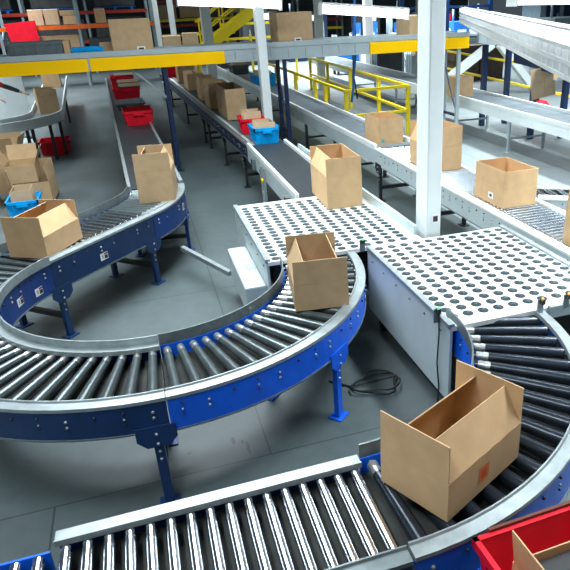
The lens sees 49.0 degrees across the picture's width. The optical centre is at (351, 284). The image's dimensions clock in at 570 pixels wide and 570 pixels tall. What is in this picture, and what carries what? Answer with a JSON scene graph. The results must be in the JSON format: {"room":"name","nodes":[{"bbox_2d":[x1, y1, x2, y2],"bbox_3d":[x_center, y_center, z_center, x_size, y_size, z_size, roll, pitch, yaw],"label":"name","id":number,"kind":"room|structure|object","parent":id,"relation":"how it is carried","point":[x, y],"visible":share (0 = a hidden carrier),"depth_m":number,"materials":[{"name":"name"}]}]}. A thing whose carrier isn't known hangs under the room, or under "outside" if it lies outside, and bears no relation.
{"room":"distribution center","nodes":[
{"label":"distribution center","id":0,"kind":"room"},
{"bbox_2d":[4,20,39,41],"bbox_3d":[-13.219,-9.961,24.991,1.184,1.248,0.400,-10,26,-16],"label":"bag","id":1,"kind":"object","parent":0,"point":[27,30],"visible":0.53,"depth_m":24.81,"materials":[{"name":"plastic"}]},
{"bbox_2d":[181,32,202,72],"bbox_3d":[-6.657,-9.491,25.904,0.600,1.950,0.600,-10,26,-16],"label":"cardboard box","id":2,"kind":"object","parent":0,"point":[190,38],"visible":0.42,"depth_m":25.35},
{"bbox_2d":[176,0,282,10],"bbox_3d":[-2.164,-5.630,10.568,1.835,1.810,0.220,-10,26,-16],"label":"lamp","id":3,"kind":"object","parent":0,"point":[269,4],"visible":1,"depth_m":10.85,"materials":[{"name":"white"}]},
{"bbox_2d":[0,0,467,54],"bbox_3d":[-9.609,-19.196,38.879,38.000,9.000,0.200,-10,26,-16],"label":"wall","id":4,"kind":"structure","parent":0,"point":[304,5],"depth_m":40.20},
{"bbox_2d":[0,52,569,569],"bbox_3d":[-1.976,-6.241,20.774,38.000,0.001,46.000,-10,26,-16],"label":"floor","id":5,"kind":"structure","parent":0,"point":[46,489],"depth_m":6.39,"materials":[{"name":"concrete"}]},
{"bbox_2d":[0,132,23,193],"bbox_3d":[-6.126,-2.184,11.067,0.645,0.977,0.691,-7,25,-11],"label":"cardboard box","id":6,"kind":"object","parent":5,"relation":"on","point":[12,138],"visible":0.3,"depth_m":10.95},
{"bbox_2d":[0,76,34,138],"bbox_3d":[-9.335,-4.213,14.697,3.000,1.860,0.400,-10,26,-16],"label":"screen","id":7,"kind":"object","parent":5,"relation":"on","point":[16,104],"visible":0.3,"depth_m":14.98,"materials":[{"name":"white paint"}]},
{"bbox_2d":[0,551,55,569],"bbox_3d":[-1.772,1.717,2.394,1.235,0.808,0.660,-10,26,-16],"label":"conveyor","id":8,"kind":"object","parent":5,"relation":"on","point":[42,561],"visible":1,"depth_m":2.63,"materials":[{"name":"blue paint"}]},
{"bbox_2d":[0,76,71,159],"bbox_3d":[-8.305,-4.658,16.690,1.644,0.938,10.179,-10,26,-16],"label":"conveyor","id":9,"kind":"object","parent":5,"relation":"on","point":[32,120],"visible":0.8,"depth_m":13.27,"materials":[{"name":"white paint"}]},
{"bbox_2d":[33,86,59,113],"bbox_3d":[-6.935,-4.202,14.081,0.420,0.511,0.558,-16,28,-27],"label":"cardboard box","id":10,"kind":"object","parent":9,"relation":"on","point":[46,98],"visible":0.94,"depth_m":13.89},
{"bbox_2d":[40,74,61,86],"bbox_3d":[-9.163,-6.276,18.887,0.500,0.434,0.600,-11,26,-18],"label":"cardboard box","id":11,"kind":"object","parent":9,"relation":"on","point":[54,80],"visible":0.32,"depth_m":18.64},
{"bbox_2d":[38,135,70,155],"bbox_3d":[-6.696,-3.145,14.020,0.635,0.304,0.638,-10,26,-16],"label":"tote","id":12,"kind":"object","parent":5,"relation":"on","point":[46,147],"visible":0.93,"depth_m":13.81,"materials":[{"name":"red plastic"}]},
{"bbox_2d":[0,0,156,76],"bbox_3d":[-14.708,-13.163,30.916,8.810,5.000,1.250,-10,26,-16],"label":"rack","id":13,"kind":"object","parent":5,"relation":"on","point":[22,14],"visible":0.4,"depth_m":30.85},
{"bbox_2d":[0,0,14,13],"bbox_3d":[-17.439,-13.690,29.659,2.000,1.350,0.900,-10,26,-16],"label":"load","id":14,"kind":"object","parent":13,"relation":"on","point":[5,5],"visible":0.98,"depth_m":29.67},
{"bbox_2d":[29,0,78,9],"bbox_3d":[-14.697,-14.165,30.475,2.200,1.350,0.900,-10,26,-16],"label":"load","id":15,"kind":"object","parent":13,"relation":"on","point":[35,4],"visible":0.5,"depth_m":30.21},
{"bbox_2d":[38,18,88,39],"bbox_3d":[-14.646,-12.788,31.105,2.500,1.000,0.900,-10,26,-16],"label":"cardboard box","id":16,"kind":"object","parent":13,"relation":"on","point":[61,31],"visible":0.28,"depth_m":30.81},
{"bbox_2d":[93,0,134,9],"bbox_3d":[-12.050,-14.623,31.263,2.000,1.350,0.900,-10,26,-16],"label":"load","id":17,"kind":"object","parent":13,"relation":"on","point":[98,4],"visible":0.91,"depth_m":31.06},
{"bbox_2d":[94,16,143,36],"bbox_3d":[-11.904,-13.262,31.922,2.400,1.000,0.900,-10,26,-16],"label":"cardboard box","id":18,"kind":"object","parent":13,"relation":"on","point":[101,32],"visible":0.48,"depth_m":31.36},
{"bbox_2d":[0,0,160,84],"bbox_3d":[-11.500,-10.897,26.184,6.110,4.600,1.250,-10,26,-16],"label":"rack","id":19,"kind":"object","parent":5,"relation":"on","point":[79,26],"visible":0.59,"depth_m":25.79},
{"bbox_2d":[27,9,45,25],"bbox_3d":[-13.008,-11.021,25.564,0.550,0.600,0.600,-10,26,-16],"label":"cardboard box","id":20,"kind":"object","parent":19,"relation":"on","point":[37,15],"visible":0.78,"depth_m":25.30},
{"bbox_2d":[2,23,100,27],"bbox_3d":[-11.504,-10.987,26.143,5.880,0.020,1.050,-10,26,-16],"label":"shelf","id":21,"kind":"object","parent":19,"relation":"attached to","point":[80,25],"depth_m":25.64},
{"bbox_2d":[43,9,60,24],"bbox_3d":[-12.441,-11.120,25.733,0.550,0.600,0.600,-10,26,-16],"label":"cardboard box","id":22,"kind":"object","parent":19,"relation":"on","point":[52,16],"visible":1,"depth_m":25.48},
{"bbox_2d":[39,34,80,47],"bbox_3d":[-12.594,-10.096,26.130,2.200,0.780,0.900,-10,26,-16],"label":"cardboard box","id":23,"kind":"object","parent":19,"relation":"on","point":[74,39],"visible":0.18,"depth_m":25.84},
{"bbox_2d":[88,36,110,45],"bbox_3d":[-10.133,-10.449,26.895,2.300,0.620,0.900,-10,26,-16],"label":"cardboard box","id":24,"kind":"object","parent":19,"relation":"on","point":[93,41],"visible":0.22,"depth_m":26.23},
{"bbox_2d":[94,8,105,22],"bbox_3d":[-10.672,-11.408,26.268,0.400,0.560,0.600,-10,26,-16],"label":"cardboard box","id":25,"kind":"object","parent":19,"relation":"on","point":[99,13],"visible":1,"depth_m":26.01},
{"bbox_2d":[0,204,165,338],"bbox_3d":[-2.815,-0.207,6.594,0.740,0.880,1.565,8,27,22],"label":"conveyor","id":26,"kind":"object","parent":5,"relation":"on","point":[108,238],"visible":0.65,"depth_m":6.37,"materials":[{"name":"blue paint"}]},
{"bbox_2d":[4,191,41,216],"bbox_3d":[-5.108,-1.232,9.711,0.467,0.304,0.588,-10,26,-16],"label":"tote","id":27,"kind":"object","parent":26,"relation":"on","point":[14,208],"visible":0.59,"depth_m":9.46,"materials":[{"name":"plastic"}]},
{"bbox_2d":[9,184,36,201],"bbox_3d":[-5.101,-1.300,9.666,0.300,0.441,0.360,-10,26,-16],"label":"cardboard box","id":28,"kind":"object","parent":27,"relation":"in","point":[18,193],"visible":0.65,"depth_m":9.49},
{"bbox_2d":[0,199,82,257],"bbox_3d":[-2.990,-0.554,6.003,0.400,0.396,0.570,2,25,10],"label":"cardboard box","id":29,"kind":"object","parent":26,"relation":"on","point":[48,228],"visible":0.95,"depth_m":5.84,"materials":[{"name":"cardboard"}]},
{"bbox_2d":[0,253,180,504],"bbox_3d":[-2.533,0.649,4.713,1.431,0.870,3.436,-24,32,-39],"label":"conveyor","id":30,"kind":"object","parent":5,"relation":"on","point":[52,390],"visible":1,"depth_m":3.93,"materials":[{"name":"blue paint"}]},
{"bbox_2d":[105,78,183,225],"bbox_3d":[-5.220,-3.755,14.579,0.744,0.850,15.000,-11,26,-18],"label":"conveyor","id":31,"kind":"object","parent":5,"relation":"on","point":[129,138],"visible":0.48,"depth_m":11.01,"materials":[{"name":"grey paint"}]},
{"bbox_2d":[112,85,139,99],"bbox_3d":[-5.888,-5.043,16.188,0.674,0.274,0.898,-11,26,-18],"label":"tote","id":32,"kind":"object","parent":31,"relation":"on","point":[123,92],"visible":0.88,"depth_m":15.86,"materials":[{"name":"red plastic"}]},
{"bbox_2d":[115,98,144,109],"bbox_3d":[-5.230,-4.266,14.604,0.635,0.134,0.938,-11,26,-18],"label":"tote","id":33,"kind":"object","parent":31,"relation":"on","point":[130,102],"visible":0.91,"depth_m":14.87,"materials":[{"name":"grey plastic"}]},
{"bbox_2d":[121,105,152,125],"bbox_3d":[-4.321,-3.420,12.515,0.576,0.274,0.788,-11,26,-18],"label":"tote","id":34,"kind":"object","parent":31,"relation":"on","point":[133,115],"visible":1,"depth_m":12.25,"materials":[{"name":"red plastic"}]},
{"bbox_2d":[103,183,194,257],"bbox_3d":[-2.459,-0.719,7.674,0.782,0.890,1.310,-1,25,2],"label":"conveyor","id":35,"kind":"object","parent":5,"relation":"on","point":[168,215],"visible":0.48,"depth_m":7.33,"materials":[{"name":"blue paint"}]},
{"bbox_2d":[132,144,177,203],"bbox_3d":[-2.361,-1.348,7.467,0.410,0.581,0.500,-6,25,-9],"label":"cardboard box","id":36,"kind":"object","parent":35,"relation":"on","point":[154,167],"visible":1,"depth_m":7.27,"materials":[{"name":"cardboard"}]},
{"bbox_2d":[151,0,162,82],"bbox_3d":[-8.077,-11.082,25.592,0.320,5.200,0.320,-10,26,-16],"label":"steel column","id":37,"kind":"structure","parent":5,"relation":"on","point":[154,2],"depth_m":25.60,"materials":[{"name":"white paint"}]},
{"bbox_2d":[166,0,176,34],"bbox_3d":[-7.768,-11.575,26.645,0.360,5.200,0.320,-10,26,-16],"label":"steel column","id":38,"kind":"structure","parent":5,"relation":"on","point":[169,3],"depth_m":26.59,"materials":[{"name":"white paint"}]},
{"bbox_2d":[199,6,217,78],"bbox_3d":[-4.694,-8.589,19.871,0.420,5.200,0.420,-10,26,-16],"label":"steel column","id":39,"kind":"structure","parent":5,"relation":"on","point":[205,16],"depth_m":19.92,"materials":[{"name":"white paint"}]},
{"bbox_2d":[159,72,282,187],"bbox_3d":[-3.991,-4.616,16.389,0.670,0.828,14.000,-11,26,-19],"label":"conveyor","id":40,"kind":"object","parent":5,"relation":"on","point":[230,130],"visible":0.57,"depth_m":12.97,"materials":[{"name":"blue metal"}]},
{"bbox_2d":[175,65,193,81],"bbox_3d":[-5.215,-6.642,19.388,0.500,0.480,0.800,-10,26,-17],"label":"cardboard box","id":41,"kind":"object","parent":40,"relation":"on","point":[179,69],"visible":0.37,"depth_m":19.01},
{"bbox_2d":[183,70,203,89],"bbox_3d":[-4.481,-5.816,17.572,0.460,0.440,1.050,-10,26,-17],"label":"cardboard box","id":42,"kind":"object","parent":40,"relation":"on","point":[189,76],"visible":0.81,"depth_m":17.13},
{"bbox_2d":[195,74,215,99],"bbox_3d":[-3.641,-4.954,15.522,0.402,0.521,0.800,-10,26,-17],"label":"cardboard box","id":43,"kind":"object","parent":40,"relation":"on","point":[199,78],"visible":0.56,"depth_m":15.29,"materials":[{"name":"orange"}]},
{"bbox_2d":[203,79,225,108],"bbox_3d":[-3.102,-4.372,14.170,0.442,0.551,0.865,-10,26,-17],"label":"cardboard box","id":44,"kind":"object","parent":40,"relation":"on","point":[209,85],"visible":0.59,"depth_m":13.86,"materials":[{"name":"orange"}]},
{"bbox_2d":[215,82,246,120],"bbox_3d":[-2.522,-3.843,12.913,0.400,0.596,1.250,-10,26,-17],"label":"cardboard box","id":45,"kind":"object","parent":40,"relation":"on","point":[231,99],"visible":0.92,"depth_m":12.43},
{"bbox_2d":[237,114,264,133],"bbox_3d":[-1.823,-2.918,11.227,0.438,0.264,0.598,-8,25,-14],"label":"tote","id":46,"kind":"object","parent":40,"relation":"on","point":[243,123],"visible":0.47,"depth_m":10.98,"materials":[{"name":"red plastic"}]},
{"bbox_2d":[241,108,260,118],"bbox_3d":[-1.814,-2.967,11.188,0.310,0.361,0.380,-8,25,-14],"label":"cardboard box","id":47,"kind":"object","parent":46,"relation":"in","point":[253,113],"visible":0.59,"depth_m":11.00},
{"bbox_2d":[247,123,279,144],"bbox_3d":[-1.472,-2.542,10.376,0.438,0.264,0.598,-10,26,-16],"label":"tote","id":48,"kind":"object","parent":40,"relation":"on","point":[269,135],"visible":0.77,"depth_m":10.16,"materials":[{"name":"plastic"}]},
{"bbox_2d":[252,118,274,128],"bbox_3d":[-1.462,-2.569,10.327,0.310,0.331,0.380,-10,26,-16],"label":"cardboard box","id":49,"kind":"object","parent":48,"relation":"in","point":[257,123],"visible":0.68,"depth_m":10.16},
{"bbox_2d":[53,455,413,569],"bbox_3d":[-0.516,1.472,2.802,1.410,0.828,0.740,-10,26,-16],"label":"conveyor","id":50,"kind":"object","parent":5,"relation":"on","point":[324,516],"visible":1,"depth_m":2.76,"materials":[{"name":"blue paint"}]},
{"bbox_2d":[170,7,298,92],"bbox_3d":[-4.564,-9.651,23.576,5.400,4.041,1.340,-10,26,-16],"label":"stair","id":51,"kind":"structure","parent":5,"relation":"on","point":[226,29],"depth_m":23.04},
{"bbox_2d":[0,31,469,171],"bbox_3d":[-2.547,-3.541,12.218,10.420,2.245,0.780,-10,26,-16],"label":"conveyor","id":52,"kind":"object","parent":5,"relation":"on","point":[163,57],"visible":0.82,"depth_m":11.70,"materials":[{"name":"grey paint"}]},
{"bbox_2d":[6,39,63,55],"bbox_3d":[-5.500,-4.122,10.854,0.870,0.270,0.531,-10,26,-16],"label":"crate","id":53,"kind":"object","parent":52,"relation":"on","point":[43,47],"visible":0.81,"depth_m":10.63,"materials":[{"name":"grey plastic"}]},
{"bbox_2d":[70,46,103,52],"bbox_3d":[-4.764,-4.229,11.198,0.550,0.130,0.431,-10,26,-16],"label":"crate","id":54,"kind":"object","parent":52,"relation":"on","point":[87,48],"visible":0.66,"depth_m":11.02,"materials":[{"name":"plastic"}]},
{"bbox_2d":[107,18,153,50],"bbox_3d":[-4.001,-4.519,11.237,0.700,0.572,0.485,-9,26,-15],"label":"cardboard box","id":55,"kind":"object","parent":52,"relation":"on","point":[129,33],"visible":0.82,"depth_m":11.02,"materials":[{"name":"brown paper"}]},
{"bbox_2d":[161,35,181,45],"bbox_3d":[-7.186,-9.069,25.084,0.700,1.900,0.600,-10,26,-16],"label":"cardboard box","id":56,"kind":"object","parent":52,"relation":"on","point":[169,40],"visible":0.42,"depth_m":24.51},
{"bbox_2d":[269,11,312,41],"bbox_3d":[-1.186,-5.011,12.085,0.720,0.572,0.465,-13,27,-23],"label":"cardboard box","id":57,"kind":"object","parent":52,"relation":"on","point":[284,26],"visible":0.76,"depth_m":11.89,"materials":[{"name":"brown paper"}]},
{"bbox_2d":[396,15,417,34],"bbox_3d":[1.220,-5.355,12.824,0.440,0.422,0.440,-18,29,-31],"label":"cardboard box","id":58,"kind":"object","parent":52,"relation":"on","point":[403,27],"visible":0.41,"depth_m":12.64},
{"bbox_2d":[157,0,343,36],"bbox_3d":[-6.123,-16.409,37.316,11.310,5.000,1.250,-10,26,-16],"label":"rack","id":59,"kind":"object","parent":5,"relation":"on","point":[336,17],"visible":0.15,"depth_m":36.45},
{"bbox_2d":[157,5,176,18],"bbox_3d":[-10.746,-15.778,35.806,1.100,0.720,0.900,-10,26,-16],"label":"cardboard box","id":60,"kind":"object","parent":59,"relation":"on","point":[162,9],"visible":0.58,"depth_m":35.41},
{"bbox_2d":[178,5,199,17],"bbox_3d":[-9.517,-15.991,36.172,1.100,0.720,0.900,-10,26,-16],"label":"cardboard box","id":61,"kind":"object","parent":59,"relation":"on","point":[184,11],"visible":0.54,"depth_m":35.80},
{"bbox_2d":[233,8,279,65],"bbox_3d":[-5.043,-13.368,32.617,2.000,3.290,1.260,-10,26,-16],"label":"machine","id":62,"kind":"object","parent":5,"relation":"on","point":[245,30],"visible":0.24,"depth_m":32.02,"materials":[{"name":"black metal"}]},
{"bbox_2d":[158,251,366,430],"bbox_3d":[-0.509,0.520,4.821,1.035,0.880,2.515,10,27,25],"label":"conveyor","id":63,"kind":"object","parent":5,"relation":"on","point":[241,359],"visible":0.78,"depth_m":4.26,"materials":[{"name":"blue paint"}]},
{"bbox_2d":[285,232,348,311],"bbox_3d":[-0.281,-0.117,4.831,0.405,0.396,0.570,-6,25,-9],"label":"cardboard box","id":64,"kind":"object","parent":63,"relation":"on","point":[317,278],"visible":1,"depth_m":4.62,"materials":[{"name":"cardboard"}]},
{"bbox_2d":[253,7,272,120],"bbox_3d":[-1.675,-4.735,11.205,0.280,5.200,0.340,-10,26,-16],"label":"steel column","id":65,"kind":"structure","parent":5,"relation":"on","point":[258,12],"depth_m":11.39,"materials":[{"name":"white paint"}]},
{"bbox_2d":[246,139,314,202],"bbox_3d":[-0.897,-1.353,8.968,0.775,0.860,3.270,-10,26,-16],"label":"conveyor","id":66,"kind":"object","parent":5,"relation":"on","point":[286,169],"visible":0.54,"depth_m":8.81,"materials":[{"name":"grey paint"}]},
{"bbox_2d":[180,143,421,305],"bbox_3d":[-1.053,-0.777,7.663,2.239,0.910,4.470,-10,26,-16],"label":"deck","id":67,"kind":"object","parent":5,"relation":"on","point":[262,228],"visible":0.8,"depth_m":6.32,"materials":[{"name":"grey paint"}]},
{"bbox_2d":[310,143,361,209],"bbox_3d":[-0.191,-1.257,7.087,0.400,0.556,0.740,-9,25,-15],"label":"cardboard box","id":68,"kind":"object","parent":67,"relation":"on","point":[336,176],"visible":1,"depth_m":6.83,"materials":[{"name":"cardboard"}]},
{"bbox_2d":[286,4,327,61],"bbox_3d":[-2.555,-13.928,33.879,2.200,3.090,1.260,-10,26,-16],"label":"machine","id":69,"kind":"object","parent":5,"relation":"on","point":[325,30],"visible":0.21,"depth_m":33.58,"materials":[{"name":"blue metal"}]},
{"bbox_2d":[217,65,409,177],"bbox_3d":[-2.215,-5.066,17.178,0.752,0.870,16.984,-10,26,-17],"label":"conveyor","id":70,"kind":"object","parent":5,"relation":"on","point":[341,126],"visible":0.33,"depth_m":12.55,"materials":[{"name":"grey paint"}]},
{"bbox_2d":[227,63,248,74],"bbox_3d":[-3.828,-7.309,20.937,0.595,0.304,0.938,-10,26,-16],"label":"tote","id":71,"kind":"object","parent":70,"relation":"on","point":[235,69],"visible":0.8,"depth_m":20.59,"materials":[{"name":"grey plastic"}]},
{"bbox_2d":[249,72,275,85],"bbox_3d":[-2.538,-5.883,17.716,0.635,0.304,0.838,-10,26,-16],"label":"tote","id":72,"kind":"object","parent":70,"relation":"on","point":[254,78],"visible":0.54,"depth_m":17.44,"materials":[{"name":"plastic"}]},
{"bbox_2d":[365,111,402,144],"bbox_3d":[0.516,-2.559,10.092,0.420,0.406,0.602,-10,26,-17],"label":"cardboard box","id":73,"kind":"object","parent":70,"relation":"on","point":[381,128],"visible":1,"depth_m":9.88,"materials":[{"name":"orange"}]},
{"bbox_2d":[313,0,325,89],"bbox_3d":[-1.198,-9.634,21.872,0.380,5.200,0.380,-10,26,-16],"label":"steel column","id":74,"kind":"structure","parent":5,"relation":"on","point":[318,19],"depth_m":22.06,"materials":[{"name":"white paint"}]},
{"bbox_2d":[268,58,409,134],"bbox_3d":[-0.826,-5.748,18.244,1.895,1.130,9.585,-10,26,-16],"label":"guard railing","id":75,"kind":"object","parent":5,"relation":"on","point":[313,82],"visible":0.64,"depth_m":15.87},
{"bbox_2d":[344,5,379,35],"bbox_3d":[0.596,-14.601,35.338,1.700,2.890,1.260,-10,26,-16],"label":"machine","id":76,"kind":"object","parent":5,"relation":"on","point":[348,18],"visible":0.39,"depth_m":34.83,"materials":[{"name":"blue metal"}]},
{"bbox_2d":[329,369,400,394],"bbox_3d":[0.135,0.812,5.103,0.571,0.063,0.395,-10,26,-16],"label":"power cable","id":77,"kind":"object","parent":5,"relation":"on","point":[352,385],"visible":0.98,"depth_m":5.12,"materials":[{"name":"black rubber"}]},
{"bbox_2d":[362,0,372,78],"bbox_3d":[0.612,-10.827,24.334,0.460,5.200,0.380,-10,26,-16],"label":"steel column","id":78,"kind":"structure","parent":5,"relation":"on","point":[367,20],"depth_m":24.47,"materials":[{"name":"white paint"}]},
{"bbox_2d":[370,52,403,71],"bbox_3d":[1.376,-8.836,24.347,1.200,1.519,0.700,-10,26,-16],"label":"roll cage","id":79,"kind":"object","parent":5,"relation":"on","point":[395,61],"visible":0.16,"depth_m":24.11,"materials":[{"name":"black metal"}]},
{"bbox_2d":[404,51,414,74],"bbox_3d":[2.446,-8.360,23.340,0.840,1.419,0.700,-10,26,-16],"label":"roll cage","id":80,"kind":"object","parent":5,"relation":"on","point":[409,59],"visible":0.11,"depth_m":23.13,"materials":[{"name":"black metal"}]},
{"bbox_2d":[412,0,417,107],"bbox_3d":[1.909,-7.621,17.223,0.340,5.200,0.340,-10,26,-16],"label":"steel column","id":81,"kind":"structure","parent":5,"relation":"on","point":[416,52],"depth_m":17.78,"materials":[{"name":"grey paint"}]},
{"bbox_2d":[416,0,445,238],"bbox_3d":[0.686,-2.151,5.368,0.268,5.200,0.380,-10,26,-16],"label":"steel column","id":82,"kind":"structure","parent":5,"relation":"on","point":[431,13],"depth_m":5.56,"materials":[{"name":"white paint"}]},
{"bbox_2d":[311,56,569,152],"bbox_3d":[1.804,-5.311,17.390,0.932,0.870,21.003,-9,26,-16],"label":"conveyor","id":83,"kind":"object","parent":5,"relation":"on","point":[555,121],"visible":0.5,"depth_m":13.07,"materials":[{"name":"white paint"}]},
{"bbox_2d":[446,74,473,97],"bbox_3d":[2.482,-4.649,14.438,0.480,0.457,0.500,-12,26,-20],"label":"cardboard box","id":84,"kind":"object","parent":83,"relation":"on","point":[466,81],"visible":0.7,"depth_m":14.26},
{"bbox_2d":[399,0,492,30],"bbox_3d":[3.873,-10.981,25.371,4.200,4.390,0.160,-10,26,-16],"label":"trestle","id":85,"kind":"object","parent":5,"relation":"on","point":[489,5],"visible":0.27,"depth_m":25.36,"materials":[{"name":"blue paint"}]},
{"bbox_2d":[447,44,479,79],"bbox_3d":[4.200,-8.456,23.608,1.000,1.250,0.800,-10,26,-16],"label":"cardboard box","id":86,"kind":"object","parent":5,"relation":"on","point":[451,57],"visible":0.32,"depth_m":23.30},
{"bbox_2d":[358,308,569,569],"bbox_3d":[0.812,0.988,3.691,1.050,0.880,2.446,9,27,22],"label":"conveyor","id":87,"kind":"object","parent":5,"relation":"on","point":[525,353],"visible":0.58,"depth_m":3.13,"materials":[{"name":"blue paint"}]},
{"bbox_2d":[380,360,523,521],"bbox_3d":[0.478,0.712,2.946,0.393,0.406,0.585,21,33,40],"label":"cardboard box","id":88,"kind":"object","parent":87,"relation":"on","point":[440,460],"visible":1,"depth_m":2.83,"materials":[{"name":"orange"}]},
{"bbox_2d":[359,225,569,401],"bbox_3d":[1.069,0.194,5.328,1.528,0.945,1.757,-10,26,-16],"label":"deck","id":89,"kind":"object","parent":5,"relation":"on","point":[491,275],"visible":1,"depth_m":5.06,"materials":[{"name":"grey paint"}]},
{"bbox_2d":[449,4,479,33],"bbox_3d":[5.367,-11.772,29.130,2.000,2.590,1.460,-10,26,-16],"label":"machine","id":90,"kind":"object","parent":5,"relation":"on","point":[455,26],"visible":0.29,"depth_m":28.29,"materials":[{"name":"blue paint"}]},
{"bbox_2d":[448,45,494,74],"bbox_3d":[3.246,-6.585,19.108,2.447,1.646,0.220,-10,26,-16],"label":"brace","id":91,"kind":"object","parent":5,"relation":"on","point":[476,56],"visible":0.29,"depth_m":19.03,"materials":[{"name":"white paint"}]},
{"bbox_2d":[375,146,569,261],"bbox_3d":[1.676,-0.655,7.275,0.750,0.828,6.000,-10,26,-16],"label":"conveyor","id":92,"kind":"object","parent":5,"relation":"on","point":[541,222],"visible":0.6,"depth_m":6.99,"materials":[{"name":"grey paint"}]},
{"bbox_2d":[410,120,462,170],"bbox_3d":[1.132,-1.915,8.436,0.420,0.571,0.720,-10,26,-17],"label":"cardboard box","id":93,"kind":"object","parent":92,"relation":"on","point":[452,132],"visible":0.48,"depth_m":8.20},
{"bbox_2d":[474,157,538,208],"bbox_3d":[1.708,-1.149,6.920,0.418,0.401,0.600,-10,26,-17],"label":"cardboard box","id":94,"kind":"object","parent":92,"relation":"on","point":[504,182],"visible":1,"depth_m":6.74,"materials":[{"name":"brown paper"}]},
{"bbox_2d":[562,189,569,246],"bbox_3d":[2.231,-0.566,5.411,0.420,0.561,0.600,-10,26,-17],"label":"cardboard box","id":95,"kind":"object","parent":92,"relation":"on","point":[566,234],"visible":1,"depth_m":5.61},
{"bbox_2d":[473,44,503,79],"bbox_3d":[5.193,-8.628,23.903,1.000,1.250,0.800,-10,26,-16],"label":"cardboard box","id":96,"kind":"object","parent":5,"relation":"on","point":[495,68],"visible":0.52,"depth_m":23.64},
{"bbox_2d":[447,50,569,97],"bbox_3d":[3.302,-8.442,23.775,0.252,1.150,20.729,-8,25,-12],"label":"guard railing","id":97,"kind":"object","parent":5,"relation":"on","point":[448,51],"visible":0.09,"depth_m":19.33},
{"bbox_2d":[448,32,569,138],"bbox_3d":[3.805,-3.926,12.561,2.325,2.225,5.498,-10,26,-16],"label":"conveyor","id":98,"kind":"object","parent":5,"relation":"on","point":[477,38],"visible":0.41,"depth_m":14.31,"materials":[{"name":"grey paint"}]},
{"bbox_2d":[496,45,530,90],"bbox_3d":[5.265,-6.917,19.717,1.539,1.592,0.220,-10,26,-16],"label":"brace","id":99,"kind":"object","parent":5,"relation":"on","point":[519,69],"visible":0.43,"depth_m":19.69,"materials":[{"name":"white paint"}]},
{"bbox_2d":[522,4,569,17],"bbox_3d":[9.275,-11.943,27.626,3.000,3.890,1.460,-10,26,-16],"label":"machine","id":100,"kind":"object","parent":5,"relation":"on","point":[530,11],"visible":0.17,"depth_m":26.77,"materials":[{"name":"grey metal"}]},
{"bbox_2d":[528,5,569,74],"bbox_3d":[8.225,-9.499,23.692,2.200,2.790,1.460,-10,26,-16],"label":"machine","id":101,"kind":"object","parent":5,"relation":"on","point":[564,19],"visible":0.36,"depth_m":22.93,"materials":[{"name":"red metal"}]},
{"bbox_2d":[536,185,569,210],"bbox_3d":[2.537,-0.700,7.303,1.400,0.828,0.584,5,25,14],"label":"conveyor","id":102,"kind":"object","parent":5,"relation":"on","point":[557,196],"visible":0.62,"depth_m":7.11,"materials":[{"name":"grey paint"}]},
{"bbox_3d":[-5.342,-1.459,10.558,0.600,0.030,0.800,-10,26,-16],"label":"board","id":103,"kind":"object","parent":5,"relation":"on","visible":0},
{"bbox_2d":[5,157,58,198],"bbox_3d":[-5.354,-1.744,10.421,0.594,0.601,0.750,-9,25,-15],"label":"cardboard box","id":104,"kind":"object","parent":103,"relation":"on","point":[47,183],"visible":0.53,"depth_m":10.35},
{"bbox_2d":[0,143,41,184],"bbox_3d":[-5.468,-2.016,10.261,0.668,0.517,0.636,-10,26,-16],"label":"cardboard box","id":105,"kind":"object","parent":104,"relation":"on","point":[24,157],"visible":0.98,"depth_m":10.30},
{"bbox_3d":[0.934,1.654,2.622,0.640,0.550,0.620,-10,26,-16],"label":"stand","id":106,"kind":"object","parent":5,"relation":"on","visible":0},
{"bbox_2d":[472,506,569,569],"bbox_3d":[0.901,1.252,2.451,0.615,0.304,0.658,-11,26,-18],"label":"tote","id":107,"kind":"object","parent":106,"relation":"on","point":[494,549],"visible":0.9,"depth_m":2.64,"materials":[{"name":"red plastic"}]},
{"bbox_2d":[487,500,569,532],"bbox_3d":[0.816,1.046,2.699,0.520,0.160,0.015,-11,26,-18],"label":"cardboard sheet","id":108,"kind":"object","parent":107,"relation":"in","point":[567,503],"visible":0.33,"depth_m":2.64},
{"bbox_2d":[512,530,569,569],"bbox_3d":[0.927,1.196,2.416,0.457,0.410,0.450,-11,26,-18],"label":"cardboard box","id":109,"kind":"object","parent":107,"relation":"in","point":[524,559],"visible":0.83,"depth_m":2.46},
{"bbox_2d":[539,551,569,569],"bbox_3d":[0.943,1.296,2.469,0.400,0.170,0.420,-11,26,-18],"label":"insert","id":110,"kind":"object","parent":109,"relation":"in","point":[562,561],"visible":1,"depth_m":2.58,"materials":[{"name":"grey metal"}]},
{"bbox_2d":[350,0,355,101],"bbox_3d":[0.017,-5.628,12.785,0.225,3.606,0.087,-2,25,-1],"label":"hanging cable","id":111,"kind":"object","parent":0,"point":[354,1],"visible":0.75,"depth_m":13.18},
{"bbox_2d":[318,0,409,19],"bbox_3d":[0.187,-5.495,10.352,1.616,2.034,0.200,-10,26,-16],"label":"lamp","id":112,"kind":"object","parent":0,"point":[322,9],"visible":1,"depth_m":10.64,"materials":[{"name":"white"}]},
{"bbox_2d":[459,0,569,82],"bbox_3d":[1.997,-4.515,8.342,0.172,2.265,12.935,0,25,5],"label":"conveyor","id":113,"kind":"object","parent":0,"point":[546,44],"visible":1,"depth_m":5.92,"materials":[{"name":"white"}]},
{"bbox_2d":[506,0,569,6],"bbox_3d":[3.222,-5.181,9.257,2.332,1.897,0.200,-19,29,-32],"label":"lamp","id":114,"kind":"object","parent":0,"point":[509,3],"visible":1,"depth_m":9.21,"materials":[{"name":"white"}]},
{"bbox_2d":[530,68,554,99],"bbox_3d":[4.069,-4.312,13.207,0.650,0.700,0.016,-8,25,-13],"label":"cardboard box","id":115,"kind":"object","parent":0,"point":[542,83],"visible":0.79,"depth_m":13.22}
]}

